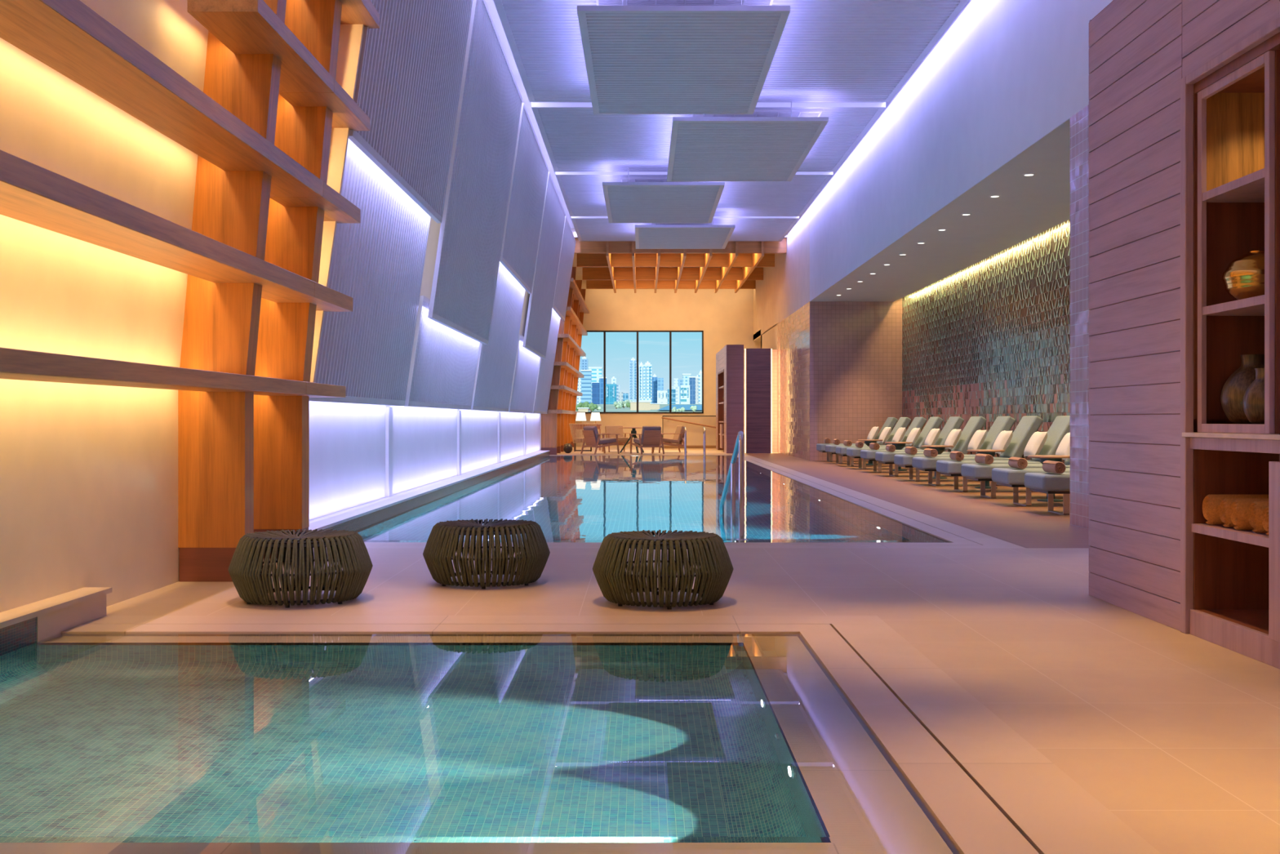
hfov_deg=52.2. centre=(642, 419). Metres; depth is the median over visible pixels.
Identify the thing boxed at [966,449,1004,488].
side table
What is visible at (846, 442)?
rolled towel
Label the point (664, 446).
baseboard
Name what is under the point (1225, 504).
rolled towel
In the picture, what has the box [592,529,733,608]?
pouf
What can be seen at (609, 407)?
ground
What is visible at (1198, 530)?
shelf
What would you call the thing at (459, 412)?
trim
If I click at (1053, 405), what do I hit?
accent wall
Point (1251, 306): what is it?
shelf
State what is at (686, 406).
lagoon
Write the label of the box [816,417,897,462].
sun lounger
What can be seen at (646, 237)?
ceiling panel
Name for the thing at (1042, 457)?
side table
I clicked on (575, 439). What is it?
seat cushion
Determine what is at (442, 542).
pouf
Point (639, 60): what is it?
ceiling panel
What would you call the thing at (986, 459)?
rolled towel
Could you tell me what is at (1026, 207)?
ceiling
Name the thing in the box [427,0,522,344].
wall panel
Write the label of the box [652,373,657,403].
tower block
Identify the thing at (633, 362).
tower block
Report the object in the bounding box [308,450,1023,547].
swimming pool
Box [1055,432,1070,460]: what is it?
pillow
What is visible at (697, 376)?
tower block
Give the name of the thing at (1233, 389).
jar
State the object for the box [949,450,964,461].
rolled towel
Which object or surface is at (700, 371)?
tower block
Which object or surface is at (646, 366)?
tower block
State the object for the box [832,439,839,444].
rolled towel
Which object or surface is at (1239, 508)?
rolled towel
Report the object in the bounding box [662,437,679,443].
seat cushion
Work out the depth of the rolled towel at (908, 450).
21.04 m
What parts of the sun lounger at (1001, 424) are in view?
leg frame, mattress, frame, backrest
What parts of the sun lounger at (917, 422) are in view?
leg frame, mattress, backrest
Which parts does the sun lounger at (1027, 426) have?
leg frame, mattress, frame, backrest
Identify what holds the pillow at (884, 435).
on the sun lounger at (903, 422)
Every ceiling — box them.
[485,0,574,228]
[493,0,968,102]
[531,102,885,172]
[555,172,833,216]
[570,216,799,241]
[571,228,787,279]
[810,118,1070,301]
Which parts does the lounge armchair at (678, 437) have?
seat frame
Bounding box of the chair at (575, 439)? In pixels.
[568,423,596,451]
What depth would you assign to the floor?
6.48 m
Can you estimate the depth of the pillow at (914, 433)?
26.18 m
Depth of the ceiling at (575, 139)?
22.93 m
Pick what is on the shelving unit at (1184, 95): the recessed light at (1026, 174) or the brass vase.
the brass vase
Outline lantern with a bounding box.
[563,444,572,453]
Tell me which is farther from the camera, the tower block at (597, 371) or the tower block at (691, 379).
the tower block at (597, 371)
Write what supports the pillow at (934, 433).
on the sun lounger at (953, 422)
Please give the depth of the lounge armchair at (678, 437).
39.19 m
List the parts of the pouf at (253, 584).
frame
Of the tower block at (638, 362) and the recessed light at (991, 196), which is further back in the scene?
the tower block at (638, 362)
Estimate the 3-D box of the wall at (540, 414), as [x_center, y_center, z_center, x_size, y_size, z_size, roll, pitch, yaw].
[-2.735,-2.100,42.475,0.650,6.800,11.450,0,0,0]
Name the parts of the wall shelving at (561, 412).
shelf, shelf, shelf, shelf, shelf, shelf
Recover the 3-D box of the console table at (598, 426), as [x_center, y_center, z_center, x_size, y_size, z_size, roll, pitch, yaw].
[-1.780,0.580,42.100,0.920,0.840,0.400,0,0,0]
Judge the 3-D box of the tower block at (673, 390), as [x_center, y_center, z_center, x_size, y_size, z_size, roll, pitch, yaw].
[25.898,-19.227,1162.846,6.992,15.461,6.893,0,0,0]
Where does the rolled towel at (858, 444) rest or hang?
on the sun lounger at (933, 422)
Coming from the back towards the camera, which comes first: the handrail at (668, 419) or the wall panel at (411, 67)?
the handrail at (668, 419)
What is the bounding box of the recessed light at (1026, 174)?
[1022,173,1035,176]
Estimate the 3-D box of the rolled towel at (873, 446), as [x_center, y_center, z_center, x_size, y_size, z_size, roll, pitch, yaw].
[4.368,0.506,24.605,0.121,0.128,0.458,0,0,0]
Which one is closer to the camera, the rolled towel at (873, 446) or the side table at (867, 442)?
the rolled towel at (873, 446)
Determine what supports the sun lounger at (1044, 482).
on the floor
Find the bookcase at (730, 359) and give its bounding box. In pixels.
[715,344,743,453]
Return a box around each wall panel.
[309,138,431,405]
[348,0,472,222]
[404,295,479,409]
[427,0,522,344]
[471,262,524,411]
[499,102,548,293]
[506,333,540,413]
[522,171,565,359]
[532,308,560,413]
[552,215,575,320]
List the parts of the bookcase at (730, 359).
frame, door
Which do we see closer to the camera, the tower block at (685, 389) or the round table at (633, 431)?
the round table at (633, 431)
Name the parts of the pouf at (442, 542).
frame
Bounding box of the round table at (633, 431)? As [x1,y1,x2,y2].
[618,426,644,453]
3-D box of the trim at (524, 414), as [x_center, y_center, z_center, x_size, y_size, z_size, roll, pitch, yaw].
[-2.862,0.365,31.825,0.035,1.010,0.260,0,0,0]
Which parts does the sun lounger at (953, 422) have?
leg frame, mattress, frame, backrest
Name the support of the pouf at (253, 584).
on the floor
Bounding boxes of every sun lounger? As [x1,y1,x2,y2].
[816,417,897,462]
[825,417,911,463]
[835,417,926,466]
[846,417,942,469]
[860,416,964,472]
[875,416,986,476]
[893,416,1015,481]
[911,415,1043,485]
[936,415,1070,492]
[960,458,1070,498]
[991,467,1070,506]
[1024,472,1070,515]
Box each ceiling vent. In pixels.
[595,0,773,5]
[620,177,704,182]
[650,222,709,223]
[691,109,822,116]
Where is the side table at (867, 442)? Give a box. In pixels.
[857,439,883,465]
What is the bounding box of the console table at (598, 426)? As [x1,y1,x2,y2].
[573,424,601,450]
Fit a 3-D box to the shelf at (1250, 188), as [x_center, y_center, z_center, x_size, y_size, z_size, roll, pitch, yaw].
[2.880,-1.024,5.725,0.600,0.037,0.670,0,0,0]
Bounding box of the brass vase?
[1222,250,1264,299]
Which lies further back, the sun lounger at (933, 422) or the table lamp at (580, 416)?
the table lamp at (580, 416)
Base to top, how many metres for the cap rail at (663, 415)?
0.030 m
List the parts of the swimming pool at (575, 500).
raised sill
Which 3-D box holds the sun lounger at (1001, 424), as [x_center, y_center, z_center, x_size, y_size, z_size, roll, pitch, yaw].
[5.115,0.474,21.315,1.900,1.051,0.700,0,0,0]
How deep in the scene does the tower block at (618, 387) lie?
1350.14 m
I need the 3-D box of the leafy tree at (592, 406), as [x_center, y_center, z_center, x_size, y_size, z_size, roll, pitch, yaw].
[-6.487,-1.348,165.064,1.614,1.516,1.080,0,0,0]
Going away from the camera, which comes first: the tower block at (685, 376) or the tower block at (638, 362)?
the tower block at (685, 376)
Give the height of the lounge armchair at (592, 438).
0.813 m
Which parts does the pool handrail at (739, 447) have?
post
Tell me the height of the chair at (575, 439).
0.874 m
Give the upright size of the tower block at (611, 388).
19.037 m
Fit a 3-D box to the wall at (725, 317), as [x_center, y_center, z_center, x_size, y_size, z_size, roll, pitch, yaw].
[1.300,-2.250,48.150,9.400,6.500,0.300,0,0,0]
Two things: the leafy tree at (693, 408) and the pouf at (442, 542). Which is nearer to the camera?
the pouf at (442, 542)
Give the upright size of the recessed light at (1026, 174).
0.012 m
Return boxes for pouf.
[228,528,373,608]
[422,518,550,588]
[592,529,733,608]
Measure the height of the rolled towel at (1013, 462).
0.128 m
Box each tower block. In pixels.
[577,377,581,404]
[580,356,587,373]
[580,369,591,404]
[588,366,602,382]
[591,382,599,404]
[598,377,607,404]
[605,383,616,404]
[611,376,616,383]
[616,385,620,401]
[618,391,622,401]
[622,393,628,400]
[629,357,636,403]
[638,361,639,401]
[639,361,643,401]
[643,361,651,403]
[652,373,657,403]
[657,377,663,390]
[657,390,667,404]
[667,388,675,404]
[671,386,679,404]
[673,377,678,386]
[678,379,682,404]
[680,385,689,404]
[682,373,690,385]
[688,376,695,404]
[695,374,698,404]
[698,369,702,404]
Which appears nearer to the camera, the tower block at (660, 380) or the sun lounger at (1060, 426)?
the sun lounger at (1060, 426)
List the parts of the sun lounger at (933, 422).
leg frame, mattress, backrest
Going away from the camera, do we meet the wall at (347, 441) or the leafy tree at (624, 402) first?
the wall at (347, 441)
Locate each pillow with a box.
[866,426,879,439]
[878,426,891,442]
[892,426,906,441]
[906,427,920,444]
[924,428,940,444]
[944,428,961,448]
[968,429,986,449]
[991,430,1013,453]
[1023,431,1047,456]
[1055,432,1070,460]
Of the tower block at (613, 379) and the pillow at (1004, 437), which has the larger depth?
the tower block at (613, 379)
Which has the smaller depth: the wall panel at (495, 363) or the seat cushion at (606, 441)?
the wall panel at (495, 363)
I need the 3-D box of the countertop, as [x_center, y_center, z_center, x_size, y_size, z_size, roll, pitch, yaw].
[2.857,0.071,5.160,0.665,0.021,1.920,0,0,0]
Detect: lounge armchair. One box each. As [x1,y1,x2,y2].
[580,426,620,453]
[602,425,631,452]
[629,426,664,454]
[653,425,687,453]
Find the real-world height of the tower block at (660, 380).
29.852 m
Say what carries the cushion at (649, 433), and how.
on the lounge armchair at (651, 435)
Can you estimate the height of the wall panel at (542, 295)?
3.520 m
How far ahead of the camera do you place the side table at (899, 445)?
25.40 m
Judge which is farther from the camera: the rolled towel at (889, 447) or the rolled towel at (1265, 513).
the rolled towel at (889, 447)
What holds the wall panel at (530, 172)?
attached to the wall at (347, 441)
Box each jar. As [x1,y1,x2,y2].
[1220,354,1264,423]
[1242,368,1264,424]
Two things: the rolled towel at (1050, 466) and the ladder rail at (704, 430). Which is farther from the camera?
the ladder rail at (704, 430)
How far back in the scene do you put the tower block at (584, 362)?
1420.13 m
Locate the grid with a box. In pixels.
[574,238,786,293]
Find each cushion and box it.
[573,437,584,442]
[582,426,599,441]
[598,437,616,444]
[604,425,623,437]
[609,437,628,441]
[633,438,643,444]
[640,426,661,441]
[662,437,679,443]
[673,425,684,440]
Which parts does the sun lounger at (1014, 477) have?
frame, leg frame, mattress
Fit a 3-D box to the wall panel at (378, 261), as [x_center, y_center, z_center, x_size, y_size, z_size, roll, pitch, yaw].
[-2.534,-1.300,12.405,0.372,2.300,4.510,0,0,0]
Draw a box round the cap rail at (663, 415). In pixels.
[662,415,715,416]
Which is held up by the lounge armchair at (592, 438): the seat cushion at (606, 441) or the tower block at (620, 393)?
the seat cushion at (606, 441)
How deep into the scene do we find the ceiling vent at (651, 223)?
33.09 m
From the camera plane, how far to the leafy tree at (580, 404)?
169.69 m
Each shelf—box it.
[1191,523,1268,547]
[1202,168,1264,202]
[1202,294,1264,315]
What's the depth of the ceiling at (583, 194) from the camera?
29.01 m
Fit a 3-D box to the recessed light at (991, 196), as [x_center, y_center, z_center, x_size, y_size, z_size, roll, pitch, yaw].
[4.520,-2.860,16.760,0.144,0.012,0.144,0,0,0]
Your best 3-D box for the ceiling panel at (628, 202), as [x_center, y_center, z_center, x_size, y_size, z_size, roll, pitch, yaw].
[0.410,-4.775,27.850,2.380,0.450,4.900,0,0,0]
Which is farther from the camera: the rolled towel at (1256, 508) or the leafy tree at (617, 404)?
the leafy tree at (617, 404)
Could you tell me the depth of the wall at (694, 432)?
45.00 m
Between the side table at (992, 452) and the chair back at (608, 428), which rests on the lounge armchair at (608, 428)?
the chair back at (608, 428)
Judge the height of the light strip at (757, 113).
0.039 m
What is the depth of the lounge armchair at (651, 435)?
37.52 m
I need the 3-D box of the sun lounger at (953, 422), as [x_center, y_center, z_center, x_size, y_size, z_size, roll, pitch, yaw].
[5.115,0.474,24.665,1.900,1.051,0.700,0,0,0]
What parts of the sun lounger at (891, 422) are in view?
leg frame, mattress, backrest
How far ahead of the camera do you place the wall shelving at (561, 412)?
38.94 m
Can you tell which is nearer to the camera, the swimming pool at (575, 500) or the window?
the swimming pool at (575, 500)
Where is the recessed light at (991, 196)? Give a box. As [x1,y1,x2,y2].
[989,195,1000,197]
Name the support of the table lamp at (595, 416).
on the console table at (598, 426)
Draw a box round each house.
[577,407,589,412]
[629,401,650,410]
[650,403,660,409]
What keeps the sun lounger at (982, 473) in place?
on the floor
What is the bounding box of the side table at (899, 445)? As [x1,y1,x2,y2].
[884,441,912,471]
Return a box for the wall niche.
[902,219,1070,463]
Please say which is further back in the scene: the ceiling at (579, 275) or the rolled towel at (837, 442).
the ceiling at (579, 275)
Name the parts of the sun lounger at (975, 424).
leg frame, mattress, frame, backrest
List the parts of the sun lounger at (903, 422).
leg frame, mattress, backrest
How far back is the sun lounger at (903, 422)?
29.20 m
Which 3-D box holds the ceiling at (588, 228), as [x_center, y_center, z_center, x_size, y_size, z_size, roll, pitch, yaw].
[1.060,-5.040,34.600,5.680,0.080,4.200,0,0,0]
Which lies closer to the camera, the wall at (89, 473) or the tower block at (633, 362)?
the wall at (89, 473)
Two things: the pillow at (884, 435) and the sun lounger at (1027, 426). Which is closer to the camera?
the sun lounger at (1027, 426)
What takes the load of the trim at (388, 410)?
attached to the wall at (347, 441)
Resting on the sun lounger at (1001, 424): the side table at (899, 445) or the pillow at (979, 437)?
the pillow at (979, 437)
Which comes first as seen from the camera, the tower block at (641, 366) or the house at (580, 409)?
the house at (580, 409)
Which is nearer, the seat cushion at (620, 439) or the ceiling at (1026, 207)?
the ceiling at (1026, 207)
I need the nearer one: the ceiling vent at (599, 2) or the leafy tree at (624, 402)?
the ceiling vent at (599, 2)
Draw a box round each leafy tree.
[575,401,589,410]
[584,402,597,412]
[613,401,622,408]
[619,400,626,408]
[671,406,678,411]
[678,407,684,411]
[689,405,697,412]
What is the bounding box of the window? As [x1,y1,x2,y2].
[585,330,703,413]
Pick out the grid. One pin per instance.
(748, 255)
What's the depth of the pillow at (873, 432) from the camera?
30.78 m
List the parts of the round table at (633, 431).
leg, leg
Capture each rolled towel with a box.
[823,437,830,443]
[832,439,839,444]
[843,440,852,446]
[855,440,863,448]
[869,442,879,449]
[885,444,895,452]
[904,446,917,454]
[923,448,937,457]
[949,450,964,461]
[974,453,993,464]
[1008,457,1027,469]
[1042,460,1066,473]
[1202,494,1268,524]
[1218,497,1268,527]
[1230,499,1268,529]
[1248,500,1268,533]
[1262,506,1268,535]
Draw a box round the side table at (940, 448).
[920,444,953,478]
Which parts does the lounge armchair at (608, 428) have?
seat frame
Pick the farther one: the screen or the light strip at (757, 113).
the screen
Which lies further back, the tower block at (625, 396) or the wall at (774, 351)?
the tower block at (625, 396)
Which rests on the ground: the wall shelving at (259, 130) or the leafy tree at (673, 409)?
the leafy tree at (673, 409)
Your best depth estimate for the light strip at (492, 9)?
21.51 m
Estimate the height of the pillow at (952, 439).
0.353 m
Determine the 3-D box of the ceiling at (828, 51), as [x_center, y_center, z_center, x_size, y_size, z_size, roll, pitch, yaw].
[1.060,-5.040,17.900,5.680,0.080,5.400,0,0,0]
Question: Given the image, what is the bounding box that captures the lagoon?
[658,404,702,409]
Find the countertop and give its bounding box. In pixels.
[1182,432,1279,439]
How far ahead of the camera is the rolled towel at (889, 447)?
22.79 m
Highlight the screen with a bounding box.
[744,348,772,453]
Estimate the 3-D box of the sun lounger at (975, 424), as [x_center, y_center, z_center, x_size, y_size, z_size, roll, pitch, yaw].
[5.115,0.474,23.065,1.900,1.051,0.700,0,0,0]
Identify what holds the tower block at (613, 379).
on the ground
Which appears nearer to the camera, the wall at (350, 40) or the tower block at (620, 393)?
the wall at (350, 40)
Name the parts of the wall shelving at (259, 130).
shelf, shelf, shelf, shelf, shelf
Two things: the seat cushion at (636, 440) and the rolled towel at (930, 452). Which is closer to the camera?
the rolled towel at (930, 452)
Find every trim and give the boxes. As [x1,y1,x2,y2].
[385,406,393,497]
[457,410,461,475]
[497,412,501,462]
[524,413,525,455]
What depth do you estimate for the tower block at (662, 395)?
1179.92 m
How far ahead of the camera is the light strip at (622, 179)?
27.13 m
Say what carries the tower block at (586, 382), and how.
on the ground
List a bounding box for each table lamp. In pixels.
[575,412,586,423]
[590,412,600,424]
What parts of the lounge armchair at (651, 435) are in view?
leg, leg, seat frame, leg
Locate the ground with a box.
[575,403,702,412]
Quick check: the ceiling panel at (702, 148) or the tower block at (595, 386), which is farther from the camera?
the tower block at (595, 386)
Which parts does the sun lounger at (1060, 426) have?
frame, leg frame, mattress, backrest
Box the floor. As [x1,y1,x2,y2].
[106,446,1279,853]
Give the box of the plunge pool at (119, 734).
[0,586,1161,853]
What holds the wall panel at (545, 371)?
attached to the wall at (347, 441)
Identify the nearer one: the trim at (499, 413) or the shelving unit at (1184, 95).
the shelving unit at (1184, 95)
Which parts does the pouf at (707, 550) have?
frame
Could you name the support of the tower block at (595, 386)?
on the ground
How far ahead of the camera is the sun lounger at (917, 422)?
27.60 m
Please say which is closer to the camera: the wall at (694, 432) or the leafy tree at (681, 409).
the wall at (694, 432)
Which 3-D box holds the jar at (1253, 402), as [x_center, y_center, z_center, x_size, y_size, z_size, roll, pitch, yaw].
[2.705,-0.099,5.660,0.192,0.245,0.192,0,0,0]
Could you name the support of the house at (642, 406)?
on the ground
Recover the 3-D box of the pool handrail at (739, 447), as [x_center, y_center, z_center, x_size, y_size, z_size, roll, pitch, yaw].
[0.830,0.998,12.321,0.110,1.804,2.853,0,0,0]
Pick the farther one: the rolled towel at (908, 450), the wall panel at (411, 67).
the rolled towel at (908, 450)
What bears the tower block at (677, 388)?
on the ground
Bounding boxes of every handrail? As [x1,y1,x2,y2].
[662,417,715,428]
[719,431,746,539]
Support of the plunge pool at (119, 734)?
in the floor
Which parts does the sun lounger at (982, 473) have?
frame, leg frame, mattress, backrest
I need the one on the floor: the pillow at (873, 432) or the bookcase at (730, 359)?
the bookcase at (730, 359)
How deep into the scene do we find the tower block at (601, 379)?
1209.97 m
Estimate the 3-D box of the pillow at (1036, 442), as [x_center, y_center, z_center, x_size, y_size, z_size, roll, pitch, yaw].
[5.465,0.345,18.165,0.245,0.353,0.460,0,0,0]
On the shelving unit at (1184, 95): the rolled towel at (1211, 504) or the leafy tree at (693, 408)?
the rolled towel at (1211, 504)
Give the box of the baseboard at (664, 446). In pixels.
[663,445,715,448]
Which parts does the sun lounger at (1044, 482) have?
mattress, frame, leg frame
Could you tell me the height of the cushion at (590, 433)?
0.458 m
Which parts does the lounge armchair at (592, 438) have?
leg, leg, seat frame, leg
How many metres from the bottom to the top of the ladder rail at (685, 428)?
1.695 m
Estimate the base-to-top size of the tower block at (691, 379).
29.459 m
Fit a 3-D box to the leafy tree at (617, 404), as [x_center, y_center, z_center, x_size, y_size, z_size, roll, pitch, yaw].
[-4.881,-2.702,260.004,1.712,1.817,1.759,0,0,0]
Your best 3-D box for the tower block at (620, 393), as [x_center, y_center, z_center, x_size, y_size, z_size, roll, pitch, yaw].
[-19.879,-18.510,1201.860,4.133,13.014,3.720,0,0,0]
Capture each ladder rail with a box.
[684,426,686,455]
[702,426,706,455]
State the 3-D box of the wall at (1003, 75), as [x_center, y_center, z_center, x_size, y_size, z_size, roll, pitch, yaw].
[5.410,-2.250,22.500,2.680,6.500,51.400,0,0,0]
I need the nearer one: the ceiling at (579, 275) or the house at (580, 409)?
the ceiling at (579, 275)
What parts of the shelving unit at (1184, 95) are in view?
panel, panel, frame, rail, veneer panel, frame, door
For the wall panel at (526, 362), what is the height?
1.560 m
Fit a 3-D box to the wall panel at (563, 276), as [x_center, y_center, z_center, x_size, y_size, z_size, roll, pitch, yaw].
[-2.045,-3.865,34.275,0.362,2.230,4.650,0,0,0]
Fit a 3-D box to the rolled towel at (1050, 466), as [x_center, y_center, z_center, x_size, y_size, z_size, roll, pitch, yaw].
[4.368,0.506,13.875,0.121,0.128,0.458,0,0,1]
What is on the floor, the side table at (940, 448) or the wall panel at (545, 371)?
the side table at (940, 448)
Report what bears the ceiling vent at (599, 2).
in the ceiling at (828, 51)
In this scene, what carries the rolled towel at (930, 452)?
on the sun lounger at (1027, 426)
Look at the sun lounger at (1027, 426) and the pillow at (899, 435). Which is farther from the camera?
the pillow at (899, 435)
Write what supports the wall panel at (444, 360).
attached to the wall at (347, 441)
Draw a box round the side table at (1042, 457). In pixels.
[1027,454,1070,502]
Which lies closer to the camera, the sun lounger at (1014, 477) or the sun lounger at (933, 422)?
the sun lounger at (1014, 477)
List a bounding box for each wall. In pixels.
[0,0,208,612]
[309,217,540,519]
[310,24,364,382]
[540,413,541,450]
[575,280,760,446]
[663,416,715,445]
[743,349,777,452]
[753,0,1113,528]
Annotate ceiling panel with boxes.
[577,0,790,114]
[602,168,724,222]
[635,222,735,248]
[666,101,828,181]
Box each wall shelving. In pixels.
[0,0,379,581]
[541,266,589,454]
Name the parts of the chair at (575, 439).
rail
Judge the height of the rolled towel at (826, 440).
0.128 m
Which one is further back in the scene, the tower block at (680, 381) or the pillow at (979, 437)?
the tower block at (680, 381)
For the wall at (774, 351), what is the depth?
39.40 m
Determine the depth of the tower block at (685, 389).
1139.99 m
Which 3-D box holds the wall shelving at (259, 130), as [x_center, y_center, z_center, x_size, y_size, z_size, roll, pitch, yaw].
[-2.442,-2.100,4.600,0.836,6.200,11.200,0,0,0]
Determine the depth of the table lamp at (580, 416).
41.97 m
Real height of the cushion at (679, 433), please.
0.458 m
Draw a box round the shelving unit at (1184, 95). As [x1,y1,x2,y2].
[1088,0,1279,669]
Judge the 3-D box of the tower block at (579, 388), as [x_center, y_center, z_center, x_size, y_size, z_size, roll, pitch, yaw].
[-64.407,-27.751,1331.718,3.817,28.201,3.436,0,0,0]
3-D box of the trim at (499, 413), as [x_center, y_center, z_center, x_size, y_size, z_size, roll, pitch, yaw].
[-2.862,0.365,26.125,0.035,1.010,0.260,0,0,0]

